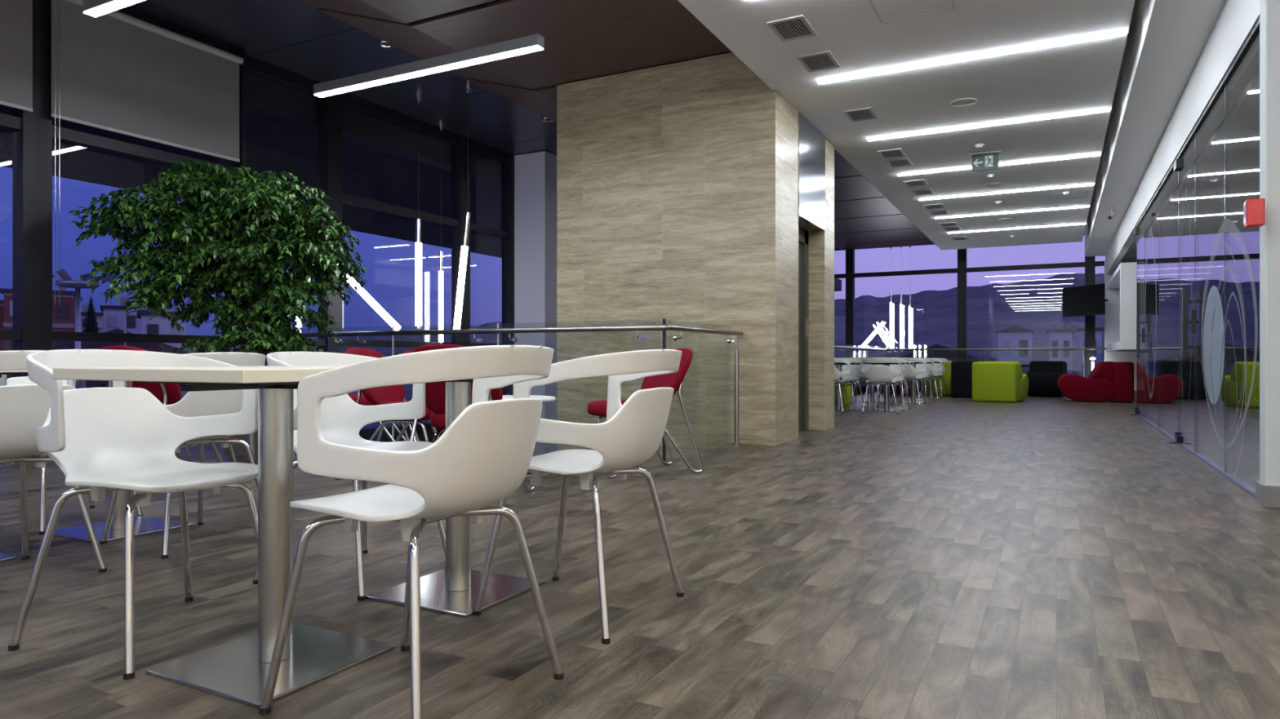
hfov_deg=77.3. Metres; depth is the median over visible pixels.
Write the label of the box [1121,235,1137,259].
ceiling
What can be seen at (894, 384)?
cafe table
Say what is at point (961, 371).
lounge sofa
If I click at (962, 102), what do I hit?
ceiling speaker
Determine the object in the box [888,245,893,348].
lamp
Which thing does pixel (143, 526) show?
cafe table
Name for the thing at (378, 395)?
cushion
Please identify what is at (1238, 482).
trim
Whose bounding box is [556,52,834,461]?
wall
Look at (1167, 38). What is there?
ceiling
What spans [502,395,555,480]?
round table
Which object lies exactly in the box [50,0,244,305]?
roller blind
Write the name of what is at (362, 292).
lamp
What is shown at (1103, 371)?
cushion
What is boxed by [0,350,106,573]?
armchair
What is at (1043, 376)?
lounge sofa
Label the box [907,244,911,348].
lamp
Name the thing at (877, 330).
lamp
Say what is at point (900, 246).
lamp
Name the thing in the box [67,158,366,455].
ficus tree
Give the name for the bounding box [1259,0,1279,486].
wall
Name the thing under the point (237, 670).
cafe table
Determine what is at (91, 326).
conifer tree
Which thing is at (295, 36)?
ceiling
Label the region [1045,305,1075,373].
house
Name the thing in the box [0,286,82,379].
apartment building
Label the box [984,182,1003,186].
ceiling speaker
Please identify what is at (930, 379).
cafe table
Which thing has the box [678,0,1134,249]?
ceiling
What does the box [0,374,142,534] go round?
armchair
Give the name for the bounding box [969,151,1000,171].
exit sign
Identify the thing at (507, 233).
window
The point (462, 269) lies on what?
lamp
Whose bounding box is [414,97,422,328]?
tube light
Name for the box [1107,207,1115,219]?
security camera
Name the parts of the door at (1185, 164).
handle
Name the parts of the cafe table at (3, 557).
plate, support frame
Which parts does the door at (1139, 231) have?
handle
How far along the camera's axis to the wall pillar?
11.44 m
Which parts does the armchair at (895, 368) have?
leg, leg, leg, leg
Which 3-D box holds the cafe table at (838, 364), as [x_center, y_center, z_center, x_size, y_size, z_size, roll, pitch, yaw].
[3.102,0.400,12.455,0.696,0.760,0.696,0,0,28]
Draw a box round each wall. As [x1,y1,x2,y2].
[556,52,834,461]
[1104,258,1137,390]
[1105,0,1259,351]
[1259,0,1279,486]
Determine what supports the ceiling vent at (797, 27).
in the ceiling at (1083, 76)
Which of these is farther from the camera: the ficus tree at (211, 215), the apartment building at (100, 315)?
the apartment building at (100, 315)
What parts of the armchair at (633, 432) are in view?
leg, leg, seat plate, leg, leg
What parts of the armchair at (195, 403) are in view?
leg, leg, seat plate, leg, leg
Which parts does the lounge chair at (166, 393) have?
leg frame, leg frame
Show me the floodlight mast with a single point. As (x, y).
(66, 282)
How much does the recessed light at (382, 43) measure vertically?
0.014 m
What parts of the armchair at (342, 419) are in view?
leg, leg, leg, leg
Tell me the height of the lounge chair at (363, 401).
0.859 m
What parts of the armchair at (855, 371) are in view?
leg, leg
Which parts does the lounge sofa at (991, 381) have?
seat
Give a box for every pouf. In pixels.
[834,380,851,405]
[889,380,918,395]
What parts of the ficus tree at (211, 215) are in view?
pot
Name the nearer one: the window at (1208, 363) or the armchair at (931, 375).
the window at (1208, 363)
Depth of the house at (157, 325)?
69.44 m
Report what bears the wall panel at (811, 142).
attached to the wall at (677, 183)
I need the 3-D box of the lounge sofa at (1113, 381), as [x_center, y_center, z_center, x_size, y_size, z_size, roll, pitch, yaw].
[8.450,0.407,14.880,1.192,0.745,0.740,0,0,25]
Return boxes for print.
[1243,204,1245,217]
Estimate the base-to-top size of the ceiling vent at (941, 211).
0.011 m
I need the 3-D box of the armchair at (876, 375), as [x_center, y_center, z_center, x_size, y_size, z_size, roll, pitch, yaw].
[3.515,0.375,11.681,0.564,0.810,0.566,0,0,21]
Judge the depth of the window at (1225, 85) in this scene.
5.40 m
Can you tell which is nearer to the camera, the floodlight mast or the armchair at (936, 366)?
the armchair at (936, 366)
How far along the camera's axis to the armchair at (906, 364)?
16.88 m
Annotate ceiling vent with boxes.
[766,14,817,41]
[795,50,840,72]
[843,106,878,122]
[877,147,906,159]
[885,157,913,167]
[903,178,928,186]
[911,188,933,195]
[923,203,944,209]
[928,209,949,215]
[939,222,957,226]
[942,226,960,231]
[951,236,967,240]
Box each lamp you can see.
[124,307,150,346]
[346,274,400,330]
[437,124,444,344]
[453,86,472,329]
[860,321,884,346]
[872,324,888,346]
[876,322,893,342]
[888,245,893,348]
[899,245,902,348]
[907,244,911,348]
[1089,357,1095,370]
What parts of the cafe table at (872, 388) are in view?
plate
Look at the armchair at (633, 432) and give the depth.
2.33 m
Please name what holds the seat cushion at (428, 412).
on the lounge chair at (392, 394)
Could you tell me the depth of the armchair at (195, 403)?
3.32 m
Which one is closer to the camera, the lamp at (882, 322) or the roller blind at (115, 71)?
the roller blind at (115, 71)
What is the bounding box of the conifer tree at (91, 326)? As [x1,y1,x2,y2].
[82,295,99,333]
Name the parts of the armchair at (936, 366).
leg, leg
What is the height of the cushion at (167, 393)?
0.400 m
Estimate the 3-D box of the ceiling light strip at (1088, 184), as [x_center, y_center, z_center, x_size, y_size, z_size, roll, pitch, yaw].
[5.300,-2.442,11.694,2.334,0.015,0.058,0,0,28]
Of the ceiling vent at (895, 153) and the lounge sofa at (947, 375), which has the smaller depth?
the ceiling vent at (895, 153)
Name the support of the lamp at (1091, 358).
on the floor
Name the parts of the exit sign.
mounting plate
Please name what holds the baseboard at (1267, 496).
attached to the wall at (1269, 10)
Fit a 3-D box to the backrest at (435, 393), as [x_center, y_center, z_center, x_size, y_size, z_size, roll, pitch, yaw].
[-1.011,0.120,4.291,0.540,0.400,0.264,0,0,19]
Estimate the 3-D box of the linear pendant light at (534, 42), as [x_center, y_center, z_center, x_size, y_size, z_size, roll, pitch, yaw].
[-1.710,-2.578,6.212,2.270,0.724,0.080,0,0,28]
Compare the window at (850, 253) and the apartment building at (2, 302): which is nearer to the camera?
the window at (850, 253)
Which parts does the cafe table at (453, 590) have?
support frame, plate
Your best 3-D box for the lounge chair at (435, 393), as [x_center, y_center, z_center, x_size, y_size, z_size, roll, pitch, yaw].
[-0.940,0.349,4.497,0.550,0.859,0.732,0,0,19]
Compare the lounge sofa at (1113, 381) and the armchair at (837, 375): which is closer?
the armchair at (837, 375)
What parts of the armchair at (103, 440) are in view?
leg, leg, leg, leg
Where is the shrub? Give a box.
[93,380,108,387]
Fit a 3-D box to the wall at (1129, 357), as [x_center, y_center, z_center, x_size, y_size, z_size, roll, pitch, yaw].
[11.546,-0.720,17.355,2.545,3.000,0.150,0,0,28]
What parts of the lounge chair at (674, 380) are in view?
leg frame, leg frame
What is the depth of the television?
16.95 m
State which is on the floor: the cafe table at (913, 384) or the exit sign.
the cafe table at (913, 384)
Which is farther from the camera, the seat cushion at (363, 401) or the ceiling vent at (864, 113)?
the ceiling vent at (864, 113)
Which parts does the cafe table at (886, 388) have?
support frame, plate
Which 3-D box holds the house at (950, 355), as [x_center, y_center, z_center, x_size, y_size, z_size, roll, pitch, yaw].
[31.976,1.780,85.927,9.800,6.800,6.800,0,0,21]
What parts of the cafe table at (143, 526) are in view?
plate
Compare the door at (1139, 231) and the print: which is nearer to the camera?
the print
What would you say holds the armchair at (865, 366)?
on the floor
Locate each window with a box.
[0,0,52,462]
[52,8,743,462]
[342,92,470,442]
[470,138,514,395]
[834,168,1178,439]
[834,248,854,396]
[853,244,966,396]
[966,233,1094,377]
[1094,261,1137,395]
[1144,193,1158,427]
[1195,95,1224,465]
[1224,84,1227,473]
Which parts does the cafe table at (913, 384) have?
plate, support frame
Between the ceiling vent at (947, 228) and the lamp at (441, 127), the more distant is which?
the ceiling vent at (947, 228)
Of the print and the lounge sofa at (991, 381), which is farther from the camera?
the lounge sofa at (991, 381)
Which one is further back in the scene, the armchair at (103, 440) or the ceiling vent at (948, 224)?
the ceiling vent at (948, 224)
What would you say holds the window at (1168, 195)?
in the wall at (1237, 19)
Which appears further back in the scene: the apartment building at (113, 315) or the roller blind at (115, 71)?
the apartment building at (113, 315)
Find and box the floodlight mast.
[52,268,115,388]
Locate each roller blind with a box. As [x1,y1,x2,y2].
[0,0,32,111]
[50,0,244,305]
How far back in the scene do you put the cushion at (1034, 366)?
16.88 m
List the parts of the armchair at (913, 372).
leg, leg, leg, leg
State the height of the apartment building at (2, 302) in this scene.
14.000 m
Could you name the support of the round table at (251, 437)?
on the floor
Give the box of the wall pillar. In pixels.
[514,151,556,453]
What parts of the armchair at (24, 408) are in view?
seat plate, leg, leg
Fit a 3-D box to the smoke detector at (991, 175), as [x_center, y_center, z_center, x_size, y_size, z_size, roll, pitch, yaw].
[4.651,-2.431,10.623,0.104,0.036,0.104,0,0,28]
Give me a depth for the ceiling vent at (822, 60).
6.55 m
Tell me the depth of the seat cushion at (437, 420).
4.40 m
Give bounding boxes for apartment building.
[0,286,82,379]
[0,300,4,351]
[80,293,111,333]
[99,291,154,333]
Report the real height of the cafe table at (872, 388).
0.760 m
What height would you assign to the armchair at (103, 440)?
0.811 m
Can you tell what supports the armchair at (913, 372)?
on the floor
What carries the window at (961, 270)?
on the floor
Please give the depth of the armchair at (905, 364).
16.41 m
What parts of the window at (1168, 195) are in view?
glass railing, handrail, post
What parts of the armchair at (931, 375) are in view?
leg, leg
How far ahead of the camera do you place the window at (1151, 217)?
9.59 m
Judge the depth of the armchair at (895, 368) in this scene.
12.62 m
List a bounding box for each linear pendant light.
[82,0,144,17]
[313,33,544,97]
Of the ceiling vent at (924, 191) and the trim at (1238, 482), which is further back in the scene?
the ceiling vent at (924, 191)
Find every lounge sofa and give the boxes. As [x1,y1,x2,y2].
[920,360,963,395]
[951,361,974,398]
[971,361,1028,403]
[1025,360,1066,396]
[1057,361,1133,403]
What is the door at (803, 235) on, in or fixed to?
in the wall at (677, 183)
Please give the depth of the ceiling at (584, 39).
7.27 m
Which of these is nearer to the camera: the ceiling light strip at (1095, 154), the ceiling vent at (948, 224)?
the ceiling light strip at (1095, 154)
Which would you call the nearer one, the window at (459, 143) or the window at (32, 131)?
the window at (32, 131)
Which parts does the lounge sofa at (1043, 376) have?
seat, backrest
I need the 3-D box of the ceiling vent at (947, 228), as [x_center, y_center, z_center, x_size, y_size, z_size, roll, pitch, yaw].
[5.830,-2.443,14.947,0.270,0.011,0.380,0,0,28]
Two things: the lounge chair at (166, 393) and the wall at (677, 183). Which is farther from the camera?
the wall at (677, 183)
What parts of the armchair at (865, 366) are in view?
leg, leg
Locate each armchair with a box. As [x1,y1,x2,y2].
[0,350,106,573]
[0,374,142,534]
[8,349,257,679]
[100,351,266,559]
[253,351,445,600]
[258,344,564,718]
[473,349,684,644]
[834,357,850,413]
[834,357,865,408]
[850,357,883,404]
[861,357,901,414]
[862,363,891,400]
[872,357,910,410]
[879,364,906,398]
[889,364,911,395]
[890,357,926,405]
[901,358,934,402]
[917,358,942,399]
[920,358,947,396]
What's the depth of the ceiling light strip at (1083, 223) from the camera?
14.88 m
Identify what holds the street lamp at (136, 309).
on the ground
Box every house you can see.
[52,328,193,399]
[136,305,186,351]
[899,343,988,386]
[995,325,1035,364]
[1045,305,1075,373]
[1075,315,1104,377]
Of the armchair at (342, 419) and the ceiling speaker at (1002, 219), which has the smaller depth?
the armchair at (342, 419)
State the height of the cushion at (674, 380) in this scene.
0.400 m
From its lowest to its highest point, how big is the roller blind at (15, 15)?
2.535 m
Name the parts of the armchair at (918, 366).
leg, leg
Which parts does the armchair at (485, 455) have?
leg, leg, leg, seat plate, leg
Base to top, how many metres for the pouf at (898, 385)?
0.460 m
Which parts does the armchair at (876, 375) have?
leg, leg, leg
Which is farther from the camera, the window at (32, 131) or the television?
the television
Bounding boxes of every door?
[798,226,808,431]
[1129,216,1144,418]
[1167,133,1195,452]
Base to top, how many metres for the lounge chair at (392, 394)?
0.859 m
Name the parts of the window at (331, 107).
glass railing, handrail, post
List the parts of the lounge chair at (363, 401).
leg frame, leg frame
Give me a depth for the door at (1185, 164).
6.96 m
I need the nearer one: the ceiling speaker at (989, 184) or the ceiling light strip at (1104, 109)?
the ceiling light strip at (1104, 109)
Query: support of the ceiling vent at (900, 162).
in the ceiling at (1083, 76)
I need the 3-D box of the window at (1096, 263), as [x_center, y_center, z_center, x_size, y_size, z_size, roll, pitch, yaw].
[11.609,0.905,17.666,2.920,7.750,0.180,0,0,28]
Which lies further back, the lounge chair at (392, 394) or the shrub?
the shrub
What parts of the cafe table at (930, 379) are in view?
plate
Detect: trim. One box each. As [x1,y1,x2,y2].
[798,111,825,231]
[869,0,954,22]
[1135,17,1259,227]
[1135,413,1255,497]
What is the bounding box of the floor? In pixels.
[0,391,1279,718]
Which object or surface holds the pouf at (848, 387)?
on the floor
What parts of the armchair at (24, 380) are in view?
leg, leg, leg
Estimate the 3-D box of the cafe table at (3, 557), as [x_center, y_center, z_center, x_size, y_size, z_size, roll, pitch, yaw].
[-2.715,0.400,3.037,0.696,0.760,0.696,0,0,28]
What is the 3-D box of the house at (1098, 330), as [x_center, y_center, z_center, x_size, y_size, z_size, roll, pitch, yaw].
[51.823,-0.970,92.187,2.800,10.500,5.600,0,0,28]
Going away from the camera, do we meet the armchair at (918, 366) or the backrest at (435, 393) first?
the backrest at (435, 393)
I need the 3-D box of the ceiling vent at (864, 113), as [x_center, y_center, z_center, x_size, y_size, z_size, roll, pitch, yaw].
[2.206,-2.443,7.984,0.270,0.011,0.380,0,0,28]
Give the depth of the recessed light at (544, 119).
9.85 m
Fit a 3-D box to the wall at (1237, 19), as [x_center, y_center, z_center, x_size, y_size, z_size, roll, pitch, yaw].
[7.580,-1.265,10.913,1.430,2.190,15.520,0,0,28]
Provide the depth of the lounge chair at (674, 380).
5.44 m
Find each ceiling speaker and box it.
[950,97,977,106]
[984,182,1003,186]
[998,217,1013,221]
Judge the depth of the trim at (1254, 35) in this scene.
5.39 m
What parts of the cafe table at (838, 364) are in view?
support frame, plate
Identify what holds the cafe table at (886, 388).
on the floor
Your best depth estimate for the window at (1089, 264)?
18.30 m
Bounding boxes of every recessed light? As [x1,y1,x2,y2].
[377,40,395,48]
[541,116,553,122]
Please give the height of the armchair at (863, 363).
0.810 m
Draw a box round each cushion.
[99,346,181,404]
[345,347,404,405]
[346,393,373,405]
[378,400,433,420]
[401,350,411,354]
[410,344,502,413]
[430,412,445,429]
[586,399,627,417]
[640,348,693,396]
[1028,360,1064,374]
[1088,361,1114,380]
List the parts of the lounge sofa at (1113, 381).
seat, backrest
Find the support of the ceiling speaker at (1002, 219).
attached to the ceiling at (1083, 76)
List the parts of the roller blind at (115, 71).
pull chain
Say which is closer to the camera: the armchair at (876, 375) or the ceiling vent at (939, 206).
the armchair at (876, 375)
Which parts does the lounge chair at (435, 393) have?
leg frame, leg frame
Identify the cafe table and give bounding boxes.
[0,369,27,562]
[53,365,395,708]
[53,380,192,543]
[337,365,545,617]
[834,360,858,410]
[858,360,914,412]
[858,362,884,402]
[889,382,906,397]
[900,360,936,404]
[919,360,951,398]
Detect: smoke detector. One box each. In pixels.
[974,143,984,148]
[986,173,994,177]
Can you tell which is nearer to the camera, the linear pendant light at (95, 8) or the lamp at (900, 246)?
the linear pendant light at (95, 8)
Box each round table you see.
[222,432,257,464]
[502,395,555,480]
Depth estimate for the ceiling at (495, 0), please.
6.93 m
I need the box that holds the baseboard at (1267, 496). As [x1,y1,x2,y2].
[1255,481,1279,508]
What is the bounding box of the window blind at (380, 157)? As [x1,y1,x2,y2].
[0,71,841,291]
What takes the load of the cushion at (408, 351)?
on the lounge chair at (363, 401)
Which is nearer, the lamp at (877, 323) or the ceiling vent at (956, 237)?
the ceiling vent at (956, 237)
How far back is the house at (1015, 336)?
119.54 m
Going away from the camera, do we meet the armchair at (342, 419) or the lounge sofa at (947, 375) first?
the armchair at (342, 419)
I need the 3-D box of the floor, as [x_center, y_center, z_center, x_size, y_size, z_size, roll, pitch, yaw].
[2.206,0.955,8.028,10.500,0.350,24.280,0,0,28]
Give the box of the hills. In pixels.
[186,272,1104,445]
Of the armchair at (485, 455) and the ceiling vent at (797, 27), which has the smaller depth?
the armchair at (485, 455)
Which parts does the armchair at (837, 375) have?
leg, leg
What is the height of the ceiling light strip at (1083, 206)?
0.015 m
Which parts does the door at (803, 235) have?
call panel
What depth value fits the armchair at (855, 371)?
13.02 m
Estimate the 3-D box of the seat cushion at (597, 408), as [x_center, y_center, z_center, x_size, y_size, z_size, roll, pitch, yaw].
[-0.085,0.336,5.508,0.540,0.111,0.550,0,0,-24]
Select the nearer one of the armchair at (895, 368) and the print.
the print
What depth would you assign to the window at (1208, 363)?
6.05 m
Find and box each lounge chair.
[99,346,237,462]
[333,347,439,479]
[346,350,419,441]
[409,344,535,492]
[586,348,703,478]
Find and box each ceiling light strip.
[817,30,1127,84]
[866,108,1110,141]
[897,153,1100,176]
[918,183,1093,200]
[934,205,1088,218]
[947,222,1085,233]
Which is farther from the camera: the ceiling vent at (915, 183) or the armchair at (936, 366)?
the armchair at (936, 366)
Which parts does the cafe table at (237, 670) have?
support frame, plate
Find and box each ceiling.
[123,0,556,155]
[298,0,1137,249]
[409,0,499,22]
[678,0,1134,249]
[1084,0,1226,257]
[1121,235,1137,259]
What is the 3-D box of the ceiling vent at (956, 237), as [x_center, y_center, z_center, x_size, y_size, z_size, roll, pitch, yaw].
[6.454,-2.443,16.144,0.270,0.011,0.380,0,0,28]
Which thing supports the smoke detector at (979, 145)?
attached to the ceiling at (1083, 76)
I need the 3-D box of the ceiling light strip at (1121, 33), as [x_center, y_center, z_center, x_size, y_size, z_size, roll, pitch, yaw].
[2.603,-2.442,6.514,2.334,0.015,0.058,0,0,28]
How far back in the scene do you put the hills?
209.54 m
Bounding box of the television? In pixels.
[1062,283,1107,317]

